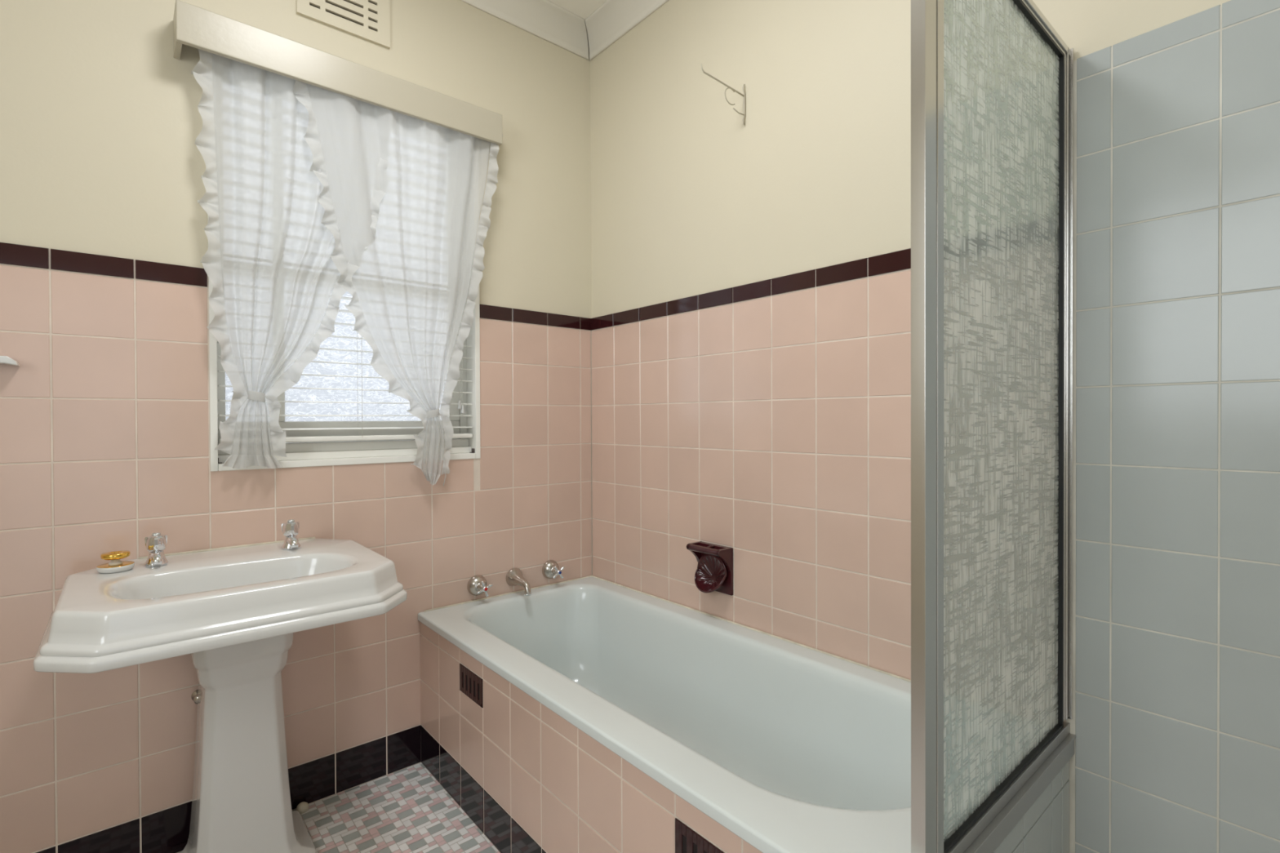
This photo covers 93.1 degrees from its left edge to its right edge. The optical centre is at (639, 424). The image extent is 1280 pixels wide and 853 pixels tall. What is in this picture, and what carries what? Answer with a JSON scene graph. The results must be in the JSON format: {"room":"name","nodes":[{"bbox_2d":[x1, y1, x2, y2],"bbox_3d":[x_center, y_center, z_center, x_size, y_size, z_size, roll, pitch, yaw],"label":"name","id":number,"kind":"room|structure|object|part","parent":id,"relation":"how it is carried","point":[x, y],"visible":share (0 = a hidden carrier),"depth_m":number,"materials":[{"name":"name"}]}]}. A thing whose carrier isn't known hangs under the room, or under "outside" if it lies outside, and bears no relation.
{"room":"bathroom","nodes":[
{"label":"bathroom","id":0,"kind":"room"},
{"bbox_2d":[0,0,592,852],"bbox_3d":[-1.234,-0.215,1.742,2.750,2.920,0.203,-1,1,-40],"label":"wall","id":1,"kind":"structure","parent":0,"point":[104,411],"depth_m":1.61,"materials":[{"name":"pink tile"}]},
{"bbox_2d":[0,355,19,366],"bbox_3d":[-1.498,-0.145,1.358,0.150,0.021,0.046,-1,1,-40],"label":"shelf","id":2,"kind":"object","parent":1,"relation":"attached to","point":[4,360],"visible":1,"depth_m":1.38,"materials":[{"name":"white ceramic"}]},
{"bbox_2d":[191,689,198,704],"bbox_3d":[-1.187,0.736,1.633,0.032,0.032,0.037,-1,1,-40],"label":"valve","id":3,"kind":"object","parent":1,"relation":"attached to","point":[194,695],"visible":0.36,"depth_m":1.64,"materials":[{"name":"grey metal"}]},
{"bbox_2d":[173,0,502,153],"bbox_3d":[-0.861,-1.028,1.866,0.909,0.102,0.106,-1,1,-40],"label":"pelmet","id":4,"kind":"object","parent":1,"relation":"attached to","point":[194,26],"visible":0.91,"depth_m":1.75,"materials":[{"name":"beige paint"}]},
{"bbox_2d":[296,0,390,48],"bbox_3d":[-0.915,-1.334,1.881,0.268,0.228,0.010,-1,1,-40],"label":"air vent","id":5,"kind":"object","parent":1,"relation":"in","point":[369,20],"visible":1,"depth_m":1.90,"materials":[{"name":"beige metal"}]},
{"bbox_2d":[207,214,480,471],"bbox_3d":[-0.913,-0.466,1.955,0.794,1.184,0.114,-1,1,-40],"label":"window","id":6,"kind":"structure","parent":1,"relation":"in","point":[308,454],"depth_m":1.95,"materials":[{"name":"white paint"}]},
{"bbox_3d":[-1.157,-0.221,1.794,0.122,0.428,0.004,-1,1,-40],"label":"pane","id":7,"kind":"part","parent":6,"relation":"part of","materials":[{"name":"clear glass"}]},
{"bbox_2d":[217,283,472,443],"bbox_3d":[-0.896,-0.495,1.935,0.751,1.094,0.058,-1,1,-40],"label":"blind","id":8,"kind":"object","parent":6,"relation":"attached to","point":[398,437],"visible":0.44,"depth_m":1.92,"materials":[{"name":"white paint"}]},
{"bbox_3d":[-0.897,0.044,1.943,0.747,0.016,0.046,-1,1,-40],"label":"rail","id":9,"kind":"part","parent":8,"relation":"part of","materials":[{"name":"white paint"}]},
{"bbox_3d":[-0.627,-0.534,2.134,0.001,0.952,0.002,-1,1,-40],"label":"pull cord","id":10,"kind":"part","parent":8,"relation":"part of","materials":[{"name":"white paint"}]},
{"bbox_3d":[-0.911,0.091,1.960,0.758,0.070,0.114,-1,1,-40],"label":"sill","id":11,"kind":"part","parent":6,"relation":"part of","materials":[{"name":"white paint"}]},
{"bbox_3d":[-0.893,-0.224,2.020,0.516,0.428,0.004,-1,1,-40],"label":"pane","id":12,"kind":"part","parent":6,"relation":"part of","materials":[{"name":"clear glass"}]},
{"bbox_2d":[466,574,493,596],"bbox_3d":[-0.560,0.577,2.142,0.073,0.073,0.075,-1,1,-40],"label":"tap","id":13,"kind":"object","parent":1,"relation":"attached to","point":[477,584],"visible":1,"depth_m":2.14,"materials":[{"name":"grey metal"}]},
{"bbox_3d":[-0.543,0.577,2.122,0.059,0.059,0.016,-1,1,-40],"label":"cross handle","id":14,"kind":"part","parent":13,"relation":"part of","materials":[{"name":"silver metal"}]},
{"bbox_2d":[506,568,531,595],"bbox_3d":[-0.435,0.577,2.225,0.069,0.080,0.118,-1,1,-40],"label":"spout","id":15,"kind":"object","parent":1,"relation":"attached to","point":[514,577],"visible":1,"depth_m":2.23,"materials":[{"name":"grey metal"}]},
{"bbox_2d":[460,0,589,60],"bbox_3d":[-1.152,-1.528,1.629,2.550,0.092,0.085,-1,1,-40],"label":"trim","id":16,"kind":"structure","parent":1,"relation":"attached to","point":[545,20],"depth_m":2.31,"materials":[{"name":"white paint"}]},
{"bbox_2d":[542,560,564,578],"bbox_3d":[-0.328,0.567,2.341,0.073,0.073,0.075,-1,1,-40],"label":"tap","id":17,"kind":"object","parent":1,"relation":"attached to","point":[550,569],"visible":1,"depth_m":2.34,"materials":[{"name":"grey metal"}]},
{"bbox_3d":[-0.310,0.567,2.321,0.053,0.053,0.016,-1,1,-40],"label":"cross handle","id":18,"kind":"part","parent":17,"relation":"part of","materials":[{"name":"silver metal"}]},
{"bbox_2d":[292,762,499,852],"bbox_3d":[-0.143,1.211,0.481,2.750,0.120,3.350,-1,1,-40],"label":"floor","id":19,"kind":"structure","parent":0,"point":[407,810],"depth_m":1.75,"materials":[{"name":"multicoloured tile"}]},
{"bbox_2d":[33,537,407,852],"bbox_3d":[-0.973,0.744,1.471,0.673,0.805,0.561,-1,1,-40],"label":"basin","id":20,"kind":"object","parent":19,"relation":"on","point":[237,611],"visible":0.98,"depth_m":1.47,"materials":[{"name":"white ceramic"}]},
{"bbox_2d":[96,550,134,573],"bbox_3d":[-1.246,0.326,1.441,0.070,0.044,0.070,-1,1,-40],"label":"soap dish","id":21,"kind":"object","parent":20,"relation":"on","point":[115,566],"visible":1,"depth_m":1.43,"materials":[{"name":"white ceramic"}]},
{"bbox_3d":[-1.246,0.326,1.441,0.027,0.016,0.027,-1,1,-40],"label":"stem","id":22,"kind":"part","parent":21,"relation":"part of","materials":[{"name":"white ceramic"}]},
{"bbox_2d":[144,532,168,567],"bbox_3d":[-1.184,0.308,1.484,0.047,0.079,0.076,-1,1,-40],"label":"tap","id":23,"kind":"object","parent":20,"relation":"on","point":[155,544],"visible":1,"depth_m":1.48,"materials":[{"name":"silver metal"}]},
{"bbox_3d":[-1.191,0.292,1.493,0.044,0.038,0.042,-1,1,-40],"label":"handle","id":24,"kind":"part","parent":23,"relation":"part of","materials":[{"name":"silver metal"}]},
{"bbox_2d":[144,550,168,567],"bbox_3d":[-1.184,0.329,1.485,0.047,0.037,0.076,-1,1,-40],"label":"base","id":25,"kind":"object","parent":23,"relation":"on","point":[156,557],"depth_m":1.47,"materials":[{"name":"silver metal"}]},
{"bbox_2d":[281,519,301,550],"bbox_3d":[-0.961,0.305,1.675,0.047,0.079,0.076,-1,1,-40],"label":"tap","id":26,"kind":"object","parent":20,"relation":"on","point":[290,529],"visible":1,"depth_m":1.67,"materials":[{"name":"silver metal"}]},
{"bbox_3d":[-0.968,0.290,1.684,0.044,0.038,0.042,-1,1,-40],"label":"handle","id":27,"kind":"part","parent":26,"relation":"part of","materials":[{"name":"silver metal"}]},
{"bbox_2d":[281,535,301,550],"bbox_3d":[-0.961,0.326,1.675,0.047,0.037,0.076,-1,1,-40],"label":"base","id":28,"kind":"object","parent":26,"relation":"on","point":[291,542],"depth_m":1.66,"materials":[{"name":"silver metal"}]},
{"bbox_2d":[296,801,309,813],"bbox_3d":[-0.999,1.133,1.795,0.034,0.022,0.034,-1,1,-40],"label":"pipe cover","id":29,"kind":"object","parent":19,"relation":"on","point":[303,807],"visible":0.97,"depth_m":1.79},
{"bbox_2d":[417,575,911,852],"bbox_3d":[0.059,0.885,1.648,0.722,0.512,1.634,-1,1,-40],"label":"bathtub","id":30,"kind":"object","parent":19,"relation":"on","point":[611,713],"visible":0.86,"depth_m":1.59,"materials":[{"name":"grey ceramic"}]},
{"bbox_2d":[459,663,483,707],"bbox_3d":[-0.484,0.749,1.742,0.007,0.080,0.149,-1,1,-40],"label":"vent grille","id":31,"kind":"object","parent":30,"relation":"attached to","point":[471,685],"visible":1,"depth_m":1.74,"materials":[{"name":"brown metal"}]},
{"bbox_3d":[-0.201,0.905,1.427,0.024,0.478,1.632,-1,1,-40],"label":"bath panel","id":32,"kind":"part","parent":30,"relation":"part of","materials":[{"name":"pink tile"}]},
{"bbox_2d":[675,817,724,852],"bbox_3d":[0.116,0.753,1.040,0.007,0.080,0.154,-1,1,-40],"label":"vent grille","id":33,"kind":"object","parent":30,"relation":"attached to","point":[686,840],"visible":1,"depth_m":1.07,"materials":[{"name":"brown metal"}]},
{"bbox_2d":[993,760,1069,852],"bbox_3d":[0.605,0.912,1.021,0.706,0.464,0.022,-1,1,-40],"label":"tiled upstand","id":34,"kind":"object","parent":19,"relation":"on","point":[1044,828],"visible":0.7,"depth_m":1.15,"materials":[{"name":"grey tile"}]},
{"bbox_2d":[911,0,1075,852],"bbox_3d":[0.628,-0.054,1.031,0.641,1.455,0.034,-1,1,-40],"label":"screen","id":35,"kind":"object","parent":34,"relation":"on","point":[992,81],"visible":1,"depth_m":0.97,"materials":[{"name":"clear glass"}]},
{"bbox_3d":[0.402,-0.072,0.847,0.058,1.413,0.021,-1,1,-40],"label":"post","id":36,"kind":"part","parent":35,"relation":"part of","materials":[{"name":"silver metal"}]},
{"bbox_3d":[0.633,-0.062,1.044,0.546,1.340,0.004,-1,1,-40],"label":"glass panel","id":37,"kind":"part","parent":35,"relation":"part of","materials":[{"name":"clear glass"}]},
{"bbox_3d":[0.631,0.644,1.036,0.641,0.060,0.034,-1,1,-40],"label":"rail","id":38,"kind":"part","parent":35,"relation":"part of","materials":[{"name":"silver metal"}]},
{"bbox_3d":[0.644,-0.747,1.048,0.583,0.018,0.023,-1,1,-40],"label":"rail","id":39,"kind":"part","parent":35,"relation":"part of","materials":[{"name":"silver metal"}]},
{"bbox_2d":[548,0,607,28],"bbox_3d":[-0.153,-1.619,0.458,2.750,0.100,3.350,-1,1,-40],"label":"ceiling","id":40,"kind":"structure","parent":0,"point":[583,9],"depth_m":2.30,"materials":[{"name":"white paint"}]},
{"bbox_2d":[590,0,1279,852],"bbox_3d":[0.864,-0.220,1.399,0.203,2.920,3.450,-1,1,-40],"label":"wall","id":41,"kind":"structure","parent":0,"point":[751,282],"depth_m":1.51,"materials":[{"name":"pink tile"}]},
{"bbox_2d":[585,0,669,61],"bbox_3d":[0.787,-1.533,1.265,0.085,0.092,3.156,-1,1,-40],"label":"trim","id":42,"kind":"structure","parent":41,"relation":"attached to","point":[614,19],"depth_m":2.31,"materials":[{"name":"white paint"}]},
{"bbox_2d":[686,541,733,595],"bbox_3d":[0.226,0.468,1.959,0.072,0.153,0.146,-1,1,-40],"label":"soap dish","id":43,"kind":"object","parent":41,"relation":"attached to","point":[714,571],"visible":1,"depth_m":1.95,"materials":[{"name":"red ceramic"}]},
{"bbox_2d":[686,541,732,571],"bbox_3d":[0.223,0.430,1.956,0.066,0.078,0.144,-1,1,-40],"label":"shelf","id":44,"kind":"object","parent":43,"relation":"attached to","point":[709,557],"depth_m":1.95,"materials":[{"name":"red ceramic"}]},
{"bbox_2d":[694,554,727,592],"bbox_3d":[0.222,0.479,1.956,0.054,0.120,0.129,-1,1,-40],"label":"shell ornament","id":45,"kind":"object","parent":43,"relation":"on","point":[711,572],"depth_m":1.96,"materials":[{"name":"red ceramic"}]},
{"bbox_2d":[701,63,745,124],"bbox_3d":[0.251,-0.987,1.813,0.196,0.126,0.007,-1,1,-40],"label":"bracket","id":46,"kind":"object","parent":41,"relation":"attached to","point":[703,70],"visible":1,"depth_m":1.84,"materials":[{"name":"beige metal"}]},
{"bbox_3d":[0.248,-1.026,1.810,0.189,0.031,0.005,-1,1,-40],"label":"arm","id":47,"kind":"part","parent":46,"relation":"part of","materials":[{"name":"beige paint"}]},
{"bbox_3d":[-0.854,-1.047,1.859,0.881,0.010,0.033,-1,1,-40],"label":"curtain rod","id":48,"kind":"object","parent":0,"visible":0},
{"bbox_2d":[191,48,387,468],"bbox_3d":[-0.981,-0.460,1.769,0.521,1.172,0.062,-1,1,-40],"label":"curtain","id":49,"kind":"object","parent":48,"relation":"hanging from","point":[269,266],"visible":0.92,"depth_m":1.71,"materials":[{"name":"white fabric"}]},
{"bbox_3d":[-0.981,-0.563,1.772,0.438,0.966,0.039,-1,1,-40],"label":"curtain panel","id":50,"kind":"part","parent":49,"relation":"part of","materials":[{"name":"white fabric"}]},
{"bbox_2d":[292,80,502,486],"bbox_3d":[-0.754,-0.419,1.951,0.669,1.258,0.080,-1,1,-40],"label":"curtain","id":51,"kind":"object","parent":48,"relation":"hanging from","point":[409,290],"visible":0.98,"depth_m":1.97,"materials":[{"name":"white fabric"}]}
]}

